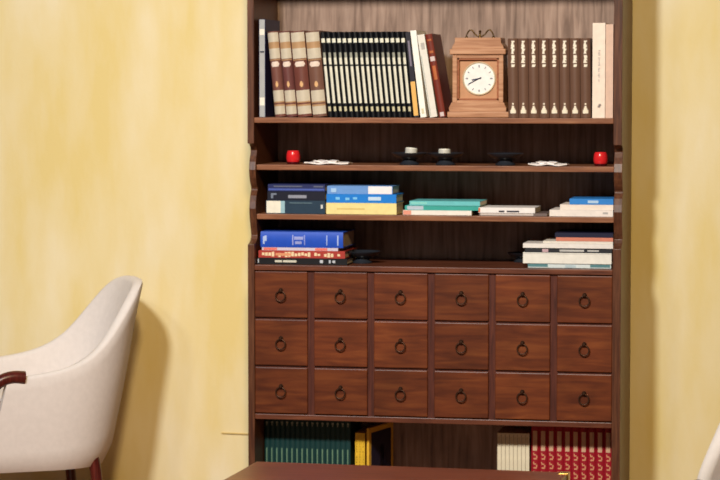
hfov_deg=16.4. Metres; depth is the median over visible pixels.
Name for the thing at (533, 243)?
paperback book
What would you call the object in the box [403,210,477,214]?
paperback book
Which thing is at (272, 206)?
hardcover book
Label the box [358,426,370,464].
magazine
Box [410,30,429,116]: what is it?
hardcover book
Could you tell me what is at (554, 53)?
volume
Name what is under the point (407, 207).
paperback book
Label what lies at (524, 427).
volume
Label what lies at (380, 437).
picture
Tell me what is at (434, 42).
hardcover book
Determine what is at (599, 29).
book
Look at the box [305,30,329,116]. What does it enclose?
volume
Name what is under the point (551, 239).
paperback book
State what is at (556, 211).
hardcover book
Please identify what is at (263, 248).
paperback book
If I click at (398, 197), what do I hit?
hardcover book
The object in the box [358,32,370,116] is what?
volume
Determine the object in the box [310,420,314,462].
volume
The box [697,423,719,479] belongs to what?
tub chair
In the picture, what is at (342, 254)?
hardcover book
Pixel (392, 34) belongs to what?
volume
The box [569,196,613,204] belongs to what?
paperback book
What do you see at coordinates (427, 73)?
hardcover book
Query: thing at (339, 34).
volume
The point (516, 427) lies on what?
volume
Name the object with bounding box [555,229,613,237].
paperback book
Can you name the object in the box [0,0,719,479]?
wall
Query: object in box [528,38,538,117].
volume
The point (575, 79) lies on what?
volume
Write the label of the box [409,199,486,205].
paperback book
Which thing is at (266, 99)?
hardcover book
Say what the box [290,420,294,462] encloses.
volume
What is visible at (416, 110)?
hardcover book
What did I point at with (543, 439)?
volume
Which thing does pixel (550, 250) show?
hardcover book
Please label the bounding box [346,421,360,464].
volume
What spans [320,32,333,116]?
volume
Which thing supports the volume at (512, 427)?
on the bookcase
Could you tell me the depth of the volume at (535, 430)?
7.61 m
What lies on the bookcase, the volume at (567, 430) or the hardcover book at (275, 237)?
the volume at (567, 430)
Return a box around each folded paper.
[304,160,352,164]
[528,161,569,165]
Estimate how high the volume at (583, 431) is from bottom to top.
0.243 m
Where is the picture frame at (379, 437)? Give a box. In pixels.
[367,422,392,465]
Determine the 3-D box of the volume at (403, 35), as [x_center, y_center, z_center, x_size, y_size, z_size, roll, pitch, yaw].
[0.157,-0.503,7.606,0.041,0.258,0.181,1,4,11]
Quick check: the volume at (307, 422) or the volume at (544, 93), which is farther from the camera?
the volume at (307, 422)
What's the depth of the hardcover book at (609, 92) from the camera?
7.41 m
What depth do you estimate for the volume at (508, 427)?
7.63 m
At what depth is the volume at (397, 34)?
7.52 m
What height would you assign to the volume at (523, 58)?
0.236 m
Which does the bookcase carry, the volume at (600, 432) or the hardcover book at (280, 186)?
the volume at (600, 432)
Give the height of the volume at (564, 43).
0.236 m
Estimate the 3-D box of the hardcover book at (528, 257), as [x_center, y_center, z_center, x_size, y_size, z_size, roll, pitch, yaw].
[0.639,0.048,7.570,0.265,0.032,0.210,1,4,11]
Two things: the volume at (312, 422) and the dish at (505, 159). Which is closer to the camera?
the dish at (505, 159)
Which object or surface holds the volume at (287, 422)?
on the bookcase
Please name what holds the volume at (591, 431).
on the bookcase
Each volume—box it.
[265,419,269,461]
[268,31,286,116]
[270,419,274,461]
[275,419,279,461]
[279,31,297,116]
[280,420,284,461]
[285,420,289,462]
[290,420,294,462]
[291,30,312,116]
[295,420,299,462]
[300,420,304,462]
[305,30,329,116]
[305,420,309,462]
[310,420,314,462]
[315,420,319,463]
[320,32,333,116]
[320,421,324,463]
[325,421,329,463]
[326,32,338,116]
[330,421,334,463]
[331,32,343,116]
[335,421,339,463]
[336,32,349,116]
[340,421,345,464]
[342,32,354,116]
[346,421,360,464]
[347,32,359,116]
[352,32,365,116]
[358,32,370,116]
[363,32,375,116]
[368,32,381,116]
[373,32,386,116]
[379,32,391,116]
[384,32,397,116]
[390,32,402,116]
[395,32,407,116]
[400,32,413,116]
[497,426,507,469]
[501,426,511,469]
[505,426,515,469]
[508,38,518,117]
[509,426,519,469]
[513,426,523,470]
[517,426,527,470]
[518,38,528,117]
[521,426,530,470]
[525,428,530,470]
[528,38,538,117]
[531,426,539,470]
[539,38,549,117]
[539,426,547,471]
[547,427,555,471]
[549,38,559,117]
[556,427,563,471]
[559,38,569,117]
[564,427,571,479]
[570,38,580,117]
[572,427,579,479]
[580,38,592,117]
[580,427,587,479]
[588,428,595,479]
[596,428,604,479]
[604,428,611,479]
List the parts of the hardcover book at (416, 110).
spine panel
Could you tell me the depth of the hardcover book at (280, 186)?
7.63 m
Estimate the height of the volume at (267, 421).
0.249 m
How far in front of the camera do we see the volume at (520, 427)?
7.62 m
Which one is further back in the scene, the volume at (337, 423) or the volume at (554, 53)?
the volume at (337, 423)
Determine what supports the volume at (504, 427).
on the bookcase
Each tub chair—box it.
[0,275,142,479]
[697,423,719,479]
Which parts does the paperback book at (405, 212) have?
spine panel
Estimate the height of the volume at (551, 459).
0.243 m
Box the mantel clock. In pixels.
[447,29,508,117]
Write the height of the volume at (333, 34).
0.258 m
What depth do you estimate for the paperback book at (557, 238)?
7.46 m
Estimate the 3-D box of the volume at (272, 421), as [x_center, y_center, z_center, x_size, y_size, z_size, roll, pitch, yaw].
[-0.258,0.670,7.856,0.016,0.249,0.171,1,4,11]
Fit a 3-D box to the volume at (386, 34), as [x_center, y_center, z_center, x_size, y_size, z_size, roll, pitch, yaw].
[0.109,-0.504,7.616,0.041,0.258,0.181,1,4,11]
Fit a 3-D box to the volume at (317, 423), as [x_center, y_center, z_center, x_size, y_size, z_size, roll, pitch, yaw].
[-0.116,0.672,7.828,0.016,0.249,0.171,1,4,11]
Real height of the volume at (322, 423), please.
0.249 m
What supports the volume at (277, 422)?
on the bookcase
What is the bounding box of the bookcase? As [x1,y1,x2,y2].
[247,0,632,479]
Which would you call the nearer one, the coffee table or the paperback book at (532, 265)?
the coffee table
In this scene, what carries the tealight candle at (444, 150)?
in the dish at (444, 158)
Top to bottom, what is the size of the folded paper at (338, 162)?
0.013 m
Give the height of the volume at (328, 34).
0.258 m
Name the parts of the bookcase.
panel, ring pull, ring pull, ring pull, drawer, drawer, drawer, ring pull, ring pull, ring pull, drawer, drawer, drawer, ring pull, ring pull, ring pull, drawer, drawer, drawer, drawer, drawer, drawer frame, shelf, shelf, shelf, ring pull, ring pull, ring pull, drawer, drawer, drawer, ring pull, drawer, drawer, ring pull, ring pull, drawer, ring pull, ring pull, drawer, drawer, ring pull, drawer, panel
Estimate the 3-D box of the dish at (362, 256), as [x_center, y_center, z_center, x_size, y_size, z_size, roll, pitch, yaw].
[0.008,0.052,7.689,0.111,0.037,0.111,1,4,11]
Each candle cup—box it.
[286,150,299,163]
[593,152,607,165]
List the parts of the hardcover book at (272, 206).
spine panel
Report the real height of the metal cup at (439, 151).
0.020 m
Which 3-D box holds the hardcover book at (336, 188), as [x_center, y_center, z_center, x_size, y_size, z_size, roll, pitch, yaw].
[0.012,-0.156,7.658,0.202,0.025,0.131,1,4,11]
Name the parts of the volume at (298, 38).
title panel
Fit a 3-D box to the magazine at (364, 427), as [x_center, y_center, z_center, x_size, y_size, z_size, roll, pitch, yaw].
[0.006,0.694,7.806,0.010,0.208,0.170,1,4,11]
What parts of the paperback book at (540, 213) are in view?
spine panel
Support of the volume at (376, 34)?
on the bookcase
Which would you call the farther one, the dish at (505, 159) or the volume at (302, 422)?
the volume at (302, 422)
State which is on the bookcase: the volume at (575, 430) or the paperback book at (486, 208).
the volume at (575, 430)
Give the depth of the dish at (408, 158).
7.57 m
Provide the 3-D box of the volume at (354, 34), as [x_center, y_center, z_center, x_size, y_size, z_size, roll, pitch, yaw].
[0.012,-0.505,7.635,0.041,0.258,0.181,1,4,11]
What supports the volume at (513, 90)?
on the bookcase
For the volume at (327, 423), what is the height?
0.249 m
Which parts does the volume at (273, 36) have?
title panel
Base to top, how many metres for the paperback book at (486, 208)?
0.016 m
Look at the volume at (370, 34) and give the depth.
7.54 m
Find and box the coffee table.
[224,462,569,479]
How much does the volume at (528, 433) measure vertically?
0.220 m
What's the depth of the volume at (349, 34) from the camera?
7.55 m
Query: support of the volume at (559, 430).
on the bookcase
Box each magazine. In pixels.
[355,426,366,464]
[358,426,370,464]
[362,426,372,464]
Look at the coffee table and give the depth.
5.95 m
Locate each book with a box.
[257,256,355,264]
[258,247,357,258]
[259,19,279,116]
[261,228,354,247]
[262,246,349,250]
[266,200,326,213]
[267,191,326,200]
[268,182,336,191]
[326,201,403,214]
[327,184,399,193]
[327,193,403,202]
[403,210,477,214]
[405,32,419,116]
[405,204,485,210]
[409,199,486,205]
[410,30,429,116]
[417,34,438,117]
[425,34,451,117]
[478,205,540,212]
[479,211,549,215]
[523,239,613,248]
[523,252,612,263]
[525,248,612,252]
[528,263,612,268]
[543,237,613,243]
[549,207,613,216]
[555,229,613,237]
[556,237,613,241]
[560,202,613,209]
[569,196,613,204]
[592,23,607,117]
[605,24,613,117]
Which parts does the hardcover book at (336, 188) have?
spine panel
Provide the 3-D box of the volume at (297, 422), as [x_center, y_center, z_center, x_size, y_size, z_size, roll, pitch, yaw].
[-0.179,0.671,7.840,0.016,0.249,0.171,1,4,11]
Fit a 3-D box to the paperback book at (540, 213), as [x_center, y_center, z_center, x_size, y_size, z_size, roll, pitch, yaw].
[0.472,-0.081,7.573,0.206,0.008,0.140,1,4,11]
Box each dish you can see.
[348,250,379,263]
[392,152,426,164]
[428,152,463,164]
[487,153,523,165]
[507,251,524,261]
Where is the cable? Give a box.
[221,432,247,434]
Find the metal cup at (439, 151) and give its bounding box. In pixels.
[438,150,450,152]
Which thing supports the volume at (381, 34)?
on the bookcase
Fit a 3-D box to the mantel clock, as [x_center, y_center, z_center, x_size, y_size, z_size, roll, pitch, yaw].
[0.364,-0.503,7.548,0.187,0.265,0.117,1,4,11]
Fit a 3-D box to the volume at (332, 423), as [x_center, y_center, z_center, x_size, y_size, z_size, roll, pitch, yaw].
[-0.069,0.672,7.819,0.016,0.249,0.171,1,4,11]
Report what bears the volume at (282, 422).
on the bookcase
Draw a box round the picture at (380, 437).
[371,427,390,465]
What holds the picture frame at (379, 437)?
on the bookcase
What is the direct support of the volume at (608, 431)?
on the bookcase
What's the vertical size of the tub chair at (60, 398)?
0.775 m
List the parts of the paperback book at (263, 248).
spine panel, spine panel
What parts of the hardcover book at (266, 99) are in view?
spine panel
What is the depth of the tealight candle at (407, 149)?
7.58 m
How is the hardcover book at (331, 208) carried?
on the bookcase
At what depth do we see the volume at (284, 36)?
7.59 m
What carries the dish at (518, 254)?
on the bookcase
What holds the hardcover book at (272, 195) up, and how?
on the hardcover book at (272, 206)
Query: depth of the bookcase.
7.61 m
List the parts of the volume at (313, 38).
title panel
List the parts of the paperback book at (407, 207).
spine panel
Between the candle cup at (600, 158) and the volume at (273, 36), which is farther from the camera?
the volume at (273, 36)
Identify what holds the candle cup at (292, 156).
on the bookcase
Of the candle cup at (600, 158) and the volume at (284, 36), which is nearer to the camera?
the candle cup at (600, 158)
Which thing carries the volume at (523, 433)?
on the bookcase
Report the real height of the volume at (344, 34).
0.258 m
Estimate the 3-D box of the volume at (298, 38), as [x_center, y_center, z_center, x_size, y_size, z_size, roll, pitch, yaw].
[-0.162,-0.510,7.674,0.067,0.263,0.191,1,4,11]
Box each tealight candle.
[405,147,417,152]
[438,148,450,152]
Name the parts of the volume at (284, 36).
title panel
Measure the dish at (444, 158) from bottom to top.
0.037 m
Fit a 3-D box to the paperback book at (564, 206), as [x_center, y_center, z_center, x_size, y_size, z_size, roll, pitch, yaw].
[0.692,-0.102,7.542,0.159,0.016,0.160,1,4,11]
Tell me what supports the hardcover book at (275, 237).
on the paperback book at (263, 248)
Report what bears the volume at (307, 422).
on the bookcase
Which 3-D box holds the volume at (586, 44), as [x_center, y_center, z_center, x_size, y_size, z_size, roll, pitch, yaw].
[0.685,-0.486,7.504,0.030,0.236,0.181,0,3,11]
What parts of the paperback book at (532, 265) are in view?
spine panel, spine panel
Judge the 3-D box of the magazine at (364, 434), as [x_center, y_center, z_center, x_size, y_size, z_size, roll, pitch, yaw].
[0.026,0.694,7.802,0.010,0.208,0.170,1,4,11]
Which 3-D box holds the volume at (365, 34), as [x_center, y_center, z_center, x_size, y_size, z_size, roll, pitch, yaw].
[0.044,-0.504,7.628,0.041,0.258,0.181,1,4,11]

